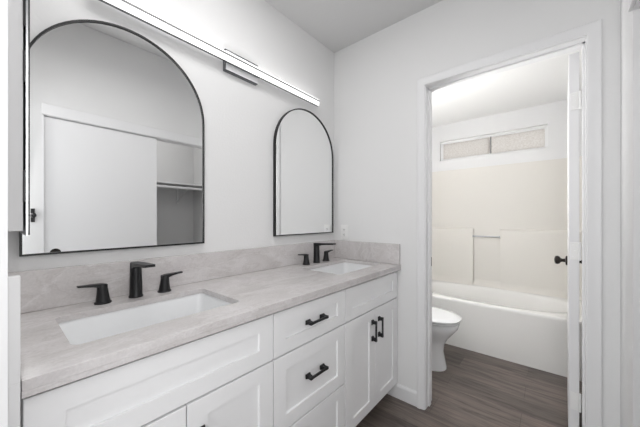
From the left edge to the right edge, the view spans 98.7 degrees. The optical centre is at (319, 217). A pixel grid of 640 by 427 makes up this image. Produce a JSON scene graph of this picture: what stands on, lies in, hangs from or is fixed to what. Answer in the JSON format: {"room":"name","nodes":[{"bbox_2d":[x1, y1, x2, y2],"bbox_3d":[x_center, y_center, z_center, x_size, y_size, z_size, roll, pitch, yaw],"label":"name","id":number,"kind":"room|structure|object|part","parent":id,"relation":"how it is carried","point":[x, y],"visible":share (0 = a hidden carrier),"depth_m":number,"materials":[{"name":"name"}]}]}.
{"room":"bathroom","nodes":[
{"label":"bathroom","id":0,"kind":"room"},
{"bbox_2d":[8,0,333,271],"bbox_3d":[-0.506,-0.110,1.615,0.120,2.700,2.025,0,0,40],"label":"wall","id":1,"kind":"structure","parent":0,"point":[241,118],"depth_m":1.55,"materials":[{"name":"white paint"}]},
{"bbox_2d":[8,0,29,235],"bbox_3d":[-0.869,-0.427,0.782,0.326,0.945,0.042,0,0,40],"label":"medicine cabinet","id":2,"kind":"object","parent":1,"relation":"attached to","point":[18,10],"visible":0.94,"depth_m":0.68,"materials":[{"name":"grey paint"}]},
{"bbox_3d":[-0.858,-0.427,0.794,0.326,0.945,0.004,0,0,40],"label":"cabinet door","id":3,"kind":"part","parent":2,"relation":"part of","materials":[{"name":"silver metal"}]},
{"bbox_2d":[28,0,29,234],"bbox_3d":[-0.856,-0.427,0.797,0.324,0.941,0.003,0,0,40],"label":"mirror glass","id":4,"kind":"object","parent":2,"relation":"attached to","point":[28,0],"depth_m":0.69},
{"bbox_2d":[19,19,204,256],"bbox_3d":[-0.797,-0.329,1.158,0.022,0.914,0.633,0,0,40],"label":"arched mirror","id":5,"kind":"object","parent":1,"relation":"attached to","point":[117,126],"visible":0.85,"depth_m":1.10,"materials":[{"name":"black mirror"}]},
{"bbox_2d":[8,240,333,313],"bbox_3d":[-0.458,0.249,1.562,0.020,0.140,1.762,0,0,40],"label":"backsplash","id":6,"kind":"structure","parent":1,"relation":"attached to","point":[40,289],"depth_m":1.20,"materials":[{"name":"beige stone"}]},
{"bbox_2d":[99,0,318,105],"bbox_3d":[-0.451,-0.856,1.544,0.056,0.115,1.318,0,0,40],"label":"vanity light","id":7,"kind":"object","parent":1,"relation":"attached to","point":[234,64],"visible":1,"depth_m":1.42,"materials":[{"name":"silver metal"}]},
{"bbox_3d":[-0.440,-0.854,1.563,0.001,0.103,0.210,0,0,40],"label":"plate","id":8,"kind":"part","parent":7,"relation":"part of","materials":[{"name":"black"}]},
{"bbox_2d":[273,108,332,235],"bbox_3d":[-0.096,-0.330,1.988,0.022,0.893,0.606,0,0,40],"label":"arched mirror","id":9,"kind":"object","parent":1,"relation":"attached to","point":[302,145],"visible":1,"depth_m":1.94,"materials":[{"name":"black mirror"}]},
{"bbox_2d":[265,0,441,52],"bbox_3d":[0.112,-1.498,1.015,1.600,0.285,1.905,0,0,40],"label":"ceiling","id":10,"kind":"structure","parent":0,"point":[336,24],"depth_m":1.83,"materials":[{"name":"white paint"}]},
{"bbox_2d":[356,343,581,426],"bbox_3d":[0.543,1.265,0.982,2.540,0.050,5.400,0,0,40],"label":"floor","id":11,"kind":"structure","parent":0,"point":[475,389],"depth_m":1.88,"materials":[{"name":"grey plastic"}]},
{"bbox_2d":[8,275,19,426],"bbox_3d":[-0.800,0.676,0.708,0.558,1.127,0.016,0,0,40],"label":"board","id":12,"kind":"object","parent":11,"relation":"on","point":[13,281],"visible":0.76,"depth_m":0.53,"materials":[{"name":"white paint"}]},
{"bbox_2d":[20,314,272,426],"bbox_3d":[-0.587,0.791,0.973,0.579,0.898,0.656,0,0,40],"label":"base cabinet","id":13,"kind":"object","parent":11,"relation":"on","point":[224,378],"visible":0.7,"depth_m":0.80,"materials":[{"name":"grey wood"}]},
{"bbox_3d":[-0.504,0.845,0.687,0.019,0.587,0.325,0,0,40],"label":"door","id":14,"kind":"part","parent":13,"relation":"part of","materials":[{"name":"white paint"}]},
{"bbox_2d":[8,240,400,398],"bbox_3d":[-0.239,0.267,1.391,0.575,0.176,1.783,0,0,40],"label":"countertop","id":15,"kind":"structure","parent":13,"relation":"on","point":[259,282],"depth_m":1.04,"materials":[{"name":"beige stone"}]},
{"bbox_2d":[77,261,182,304],"bbox_3d":[-0.695,0.245,1.071,0.186,0.147,0.362,0,0,40],"label":"faucet","id":16,"kind":"object","parent":15,"relation":"on","point":[135,287],"visible":1,"depth_m":1.09,"materials":[{"name":"black metal"}]},
{"bbox_3d":[-0.835,0.253,1.009,0.025,0.020,0.086,0,0,40],"label":"lever","id":17,"kind":"part","parent":16,"relation":"part of","materials":[{"name":"black metal"}]},
{"bbox_3d":[-0.815,0.284,1.033,0.053,0.070,0.053,0,0,40],"label":"handle","id":18,"kind":"part","parent":16,"relation":"part of","materials":[{"name":"black metal"}]},
{"bbox_3d":[-0.694,0.245,1.071,0.185,0.147,0.050,0,0,40],"label":"spout","id":19,"kind":"part","parent":16,"relation":"part of","materials":[{"name":"black metal"}]},
{"bbox_3d":[-0.677,0.284,1.196,0.053,0.070,0.053,0,0,40],"label":"handle","id":20,"kind":"part","parent":16,"relation":"part of","materials":[{"name":"black metal"}]},
{"bbox_3d":[-0.657,0.253,1.220,0.025,0.020,0.086,0,0,40],"label":"lever","id":21,"kind":"part","parent":16,"relation":"part of","materials":[{"name":"black metal"}]},
{"bbox_2d":[59,293,231,344],"bbox_3d":[-0.578,0.414,0.969,0.353,0.145,0.530,0,0,40],"label":"sink","id":22,"kind":"object","parent":15,"relation":"in","point":[83,330],"visible":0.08,"depth_m":1.05,"materials":[{"name":"white ceramic"}]},
{"bbox_2d":[298,243,335,264],"bbox_3d":[0.027,0.245,1.925,0.186,0.147,0.362,0,0,40],"label":"faucet","id":23,"kind":"object","parent":15,"relation":"on","point":[316,259],"visible":1,"depth_m":1.95,"materials":[{"name":"black metal"}]},
{"bbox_3d":[-0.093,0.284,1.887,0.053,0.070,0.053,0,0,40],"label":"handle","id":24,"kind":"part","parent":23,"relation":"part of","materials":[{"name":"black metal"}]},
{"bbox_3d":[0.028,0.245,1.925,0.185,0.147,0.050,0,0,40],"label":"spout","id":25,"kind":"part","parent":23,"relation":"part of","materials":[{"name":"black metal"}]},
{"bbox_3d":[0.045,0.284,2.050,0.053,0.070,0.053,0,0,40],"label":"handle","id":26,"kind":"part","parent":23,"relation":"part of","materials":[{"name":"black metal"}]},
{"bbox_2d":[311,262,370,273],"bbox_3d":[0.152,0.414,1.833,0.353,0.145,0.530,0,0,40],"label":"sink","id":27,"kind":"object","parent":15,"relation":"in","point":[341,268],"visible":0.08,"depth_m":2.04,"materials":[{"name":"white ceramic"}]},
{"bbox_3d":[-0.292,0.845,0.938,0.019,0.587,0.325,0,0,40],"label":"door","id":28,"kind":"part","parent":13,"relation":"part of","materials":[{"name":"white paint"}]},
{"bbox_2d":[271,289,344,426],"bbox_3d":[-0.220,0.791,1.408,0.579,0.898,0.479,0,0,40],"label":"drawers","id":29,"kind":"object","parent":11,"relation":"on","point":[308,360],"visible":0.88,"depth_m":1.22,"materials":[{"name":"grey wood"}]},
{"bbox_3d":[-0.030,0.457,1.248,0.019,0.175,0.477,0,0,40],"label":"drawer","id":30,"kind":"part","parent":29,"relation":"part of","materials":[{"name":"white paint"}]},
{"bbox_3d":[-0.030,0.998,1.248,0.019,0.280,0.477,0,0,40],"label":"drawer","id":31,"kind":"part","parent":29,"relation":"part of","materials":[{"name":"white paint"}]},
{"bbox_3d":[-0.011,0.690,1.232,0.032,0.019,0.124,0,0,40],"label":"handle","id":32,"kind":"part","parent":29,"relation":"part of","materials":[{"name":"black metal"}]},
{"bbox_3d":[-0.011,0.455,1.232,0.032,0.019,0.124,0,0,40],"label":"handle","id":33,"kind":"part","parent":29,"relation":"part of","materials":[{"name":"black metal"}]},
{"bbox_2d":[344,271,396,426],"bbox_3d":[0.137,0.791,1.830,0.579,0.898,0.621,0,0,40],"label":"base cabinet","id":34,"kind":"object","parent":11,"relation":"on","point":[370,323],"visible":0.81,"depth_m":1.62,"materials":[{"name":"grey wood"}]},
{"bbox_3d":[0.226,0.845,1.551,0.019,0.587,0.308,0,0,40],"label":"door","id":35,"kind":"part","parent":34,"relation":"part of","materials":[{"name":"white paint"}]},
{"bbox_3d":[0.326,0.457,1.669,0.019,0.175,0.619,0,0,40],"label":"false drawer","id":36,"kind":"part","parent":34,"relation":"part of","materials":[{"name":"white paint"}]},
{"bbox_3d":[0.322,0.668,1.626,0.032,0.124,0.019,0,0,40],"label":"handle","id":37,"kind":"part","parent":34,"relation":"part of","materials":[{"name":"black metal"}]},
{"bbox_3d":[0.374,0.668,1.687,0.032,0.124,0.019,0,0,40],"label":"handle","id":38,"kind":"part","parent":34,"relation":"part of","materials":[{"name":"black metal"}]},
{"bbox_3d":[0.426,0.845,1.788,0.019,0.587,0.308,0,0,40],"label":"door","id":39,"kind":"part","parent":34,"relation":"part of","materials":[{"name":"white paint"}]},
{"bbox_2d":[432,306,461,371],"bbox_3d":[0.846,0.850,2.408,0.709,0.780,0.450,0,0,40],"label":"toilet","id":40,"kind":"object","parent":11,"relation":"on","point":[445,323],"visible":0.28,"depth_m":2.22,"materials":[{"name":"white ceramic"}]},
{"bbox_3d":[0.868,1.042,2.389,0.620,0.396,0.368,0,0,40],"label":"bowl","id":41,"kind":"part","parent":40,"relation":"part of","materials":[{"name":"white ceramic"}]},
{"bbox_3d":[0.915,0.835,2.349,0.513,0.018,0.374,0,0,40],"label":"seat","id":42,"kind":"part","parent":40,"relation":"part of","materials":[{"name":"white plastic"}]},
{"bbox_3d":[0.916,0.810,2.349,0.525,0.028,0.380,0,0,40],"label":"lid","id":43,"kind":"part","parent":40,"relation":"part of","materials":[{"name":"white ceramic"}]},
{"bbox_2d":[432,280,581,380],"bbox_3d":[1.724,1.012,2.829,1.512,0.455,0.805,0,0,40],"label":"bathtub","id":44,"kind":"object","parent":11,"relation":"on","point":[527,329],"visible":0.61,"depth_m":2.45,"materials":[{"name":"white ceramic"}]},
{"bbox_2d":[334,0,619,426],"bbox_3d":[0.812,-0.210,1.749,1.720,2.900,0.120,0,0,40],"label":"wall","id":45,"kind":"structure","parent":0,"point":[376,76],"depth_m":1.83,"materials":[{"name":"white paint"}]},
{"bbox_2d":[341,225,347,239],"bbox_3d":[0.193,0.113,2.187,0.070,0.115,0.009,0,0,40],"label":"wall outlet","id":46,"kind":"object","parent":45,"relation":"attached to","point":[344,228],"visible":1,"depth_m":2.18,"materials":[{"name":"white plastic"}]},
{"bbox_2d":[387,383,416,406],"bbox_3d":[0.376,1.192,2.030,0.690,0.096,0.013,0,0,40],"label":"baseboard","id":47,"kind":"structure","parent":45,"relation":"attached to","point":[408,395],"depth_m":1.86,"materials":[{"name":"white paint"}]},
{"bbox_2d":[417,19,601,426],"bbox_3d":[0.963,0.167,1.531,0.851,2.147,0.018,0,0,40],"label":"trim","id":48,"kind":"structure","parent":45,"relation":"attached to","point":[593,30],"depth_m":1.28,"materials":[{"name":"white paint"}]},
{"bbox_2d":[554,51,581,426],"bbox_3d":[1.536,0.189,1.674,0.180,2.079,0.711,0,0,42],"label":"door","id":49,"kind":"structure","parent":45,"relation":"in","point":[572,260],"depth_m":1.41,"materials":[{"name":"white paint"}]},
{"bbox_3d":[1.687,0.295,1.927,0.070,0.068,0.068,0,0,41],"label":"knob","id":50,"kind":"part","parent":49,"relation":"part of","materials":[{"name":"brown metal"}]},
{"bbox_2d":[432,49,581,126],"bbox_3d":[1.419,-1.210,2.467,1.520,0.060,1.760,0,0,40],"label":"ceiling","id":51,"kind":"structure","parent":0,"point":[545,81],"depth_m":2.61,"materials":[{"name":"white paint"}]},
{"bbox_2d":[432,97,581,171],"bbox_3d":[2.025,-0.010,3.185,1.720,2.500,0.120,0,0,40],"label":"wall","id":52,"kind":"structure","parent":0,"point":[554,115],"depth_m":3.04,"materials":[{"name":"white paint"}]},
{"bbox_2d":[441,125,547,160],"bbox_3d":[1.986,-0.849,3.228,1.067,0.247,0.054,0,0,40],"label":"window","id":53,"kind":"structure","parent":52,"relation":"in","point":[532,138],"depth_m":3.18,"materials":[{"name":"white glass"}]},
{"bbox_3d":[1.791,-0.849,3.381,0.539,0.215,0.018,0,0,40],"label":"sash","id":54,"kind":"part","parent":53,"relation":"part of","materials":[{"name":"white plastic"}]},
{"bbox_3d":[1.790,-0.849,3.380,0.515,0.191,0.005,0,0,40],"label":"pane","id":55,"kind":"part","parent":53,"relation":"part of","materials":[{"name":"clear glass"}]},
{"bbox_3d":[2.189,-0.849,3.069,0.496,0.191,0.005,0,0,40],"label":"pane","id":56,"kind":"part","parent":53,"relation":"part of","materials":[{"name":"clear glass"}]},
{"bbox_3d":[2.190,-0.849,3.070,0.520,0.215,0.018,0,0,40],"label":"sash","id":57,"kind":"part","parent":53,"relation":"part of","materials":[{"name":"white plastic"}]},
{"bbox_2d":[432,156,581,300],"bbox_3d":[1.734,0.094,2.841,1.516,1.380,0.778,0,0,40],"label":"tub surround","id":58,"kind":"object","parent":52,"relation":"attached to","point":[524,204],"visible":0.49,"depth_m":3.05,"materials":[{"name":"white plastic"}]},
{"bbox_2d":[472,235,499,237],"bbox_3d":[1.894,0.212,3.139,0.269,0.028,0.028,0,0,40],"label":"towel bar","id":59,"kind":"object","parent":58,"relation":"attached to","point":[473,235],"visible":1,"depth_m":3.12,"materials":[{"name":"grey metal"}]},
{"bbox_2d":[620,0,631,426],"bbox_3d":[0.800,-0.210,0.512,0.100,2.900,1.785,0,0,40],"label":"door frame","id":60,"kind":"structure","parent":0,"point":[625,16],"depth_m":1.15,"materials":[{"name":"white paint"}]},
{"bbox_2d":[628,0,639,426],"bbox_3d":[0.786,0.188,0.504,0.112,2.105,1.328,0,0,40],"label":"trim","id":61,"kind":"structure","parent":60,"relation":"attached to","point":[633,5],"depth_m":1.02,"materials":[{"name":"white paint"}]},
{"bbox_3d":[-0.418,-0.210,0.294,1.720,2.900,0.120,0,0,40],"label":"wall","id":62,"kind":"structure","parent":0,"visible":0},
{"bbox_2d":[0,0,7,426],"bbox_3d":[-0.598,0.223,0.439,0.018,2.035,0.130,0,0,40],"label":"trim","id":63,"kind":"structure","parent":62,"relation":"attached to","point":[3,3],"depth_m":0.48,"materials":[{"name":"white paint"}]}
]}

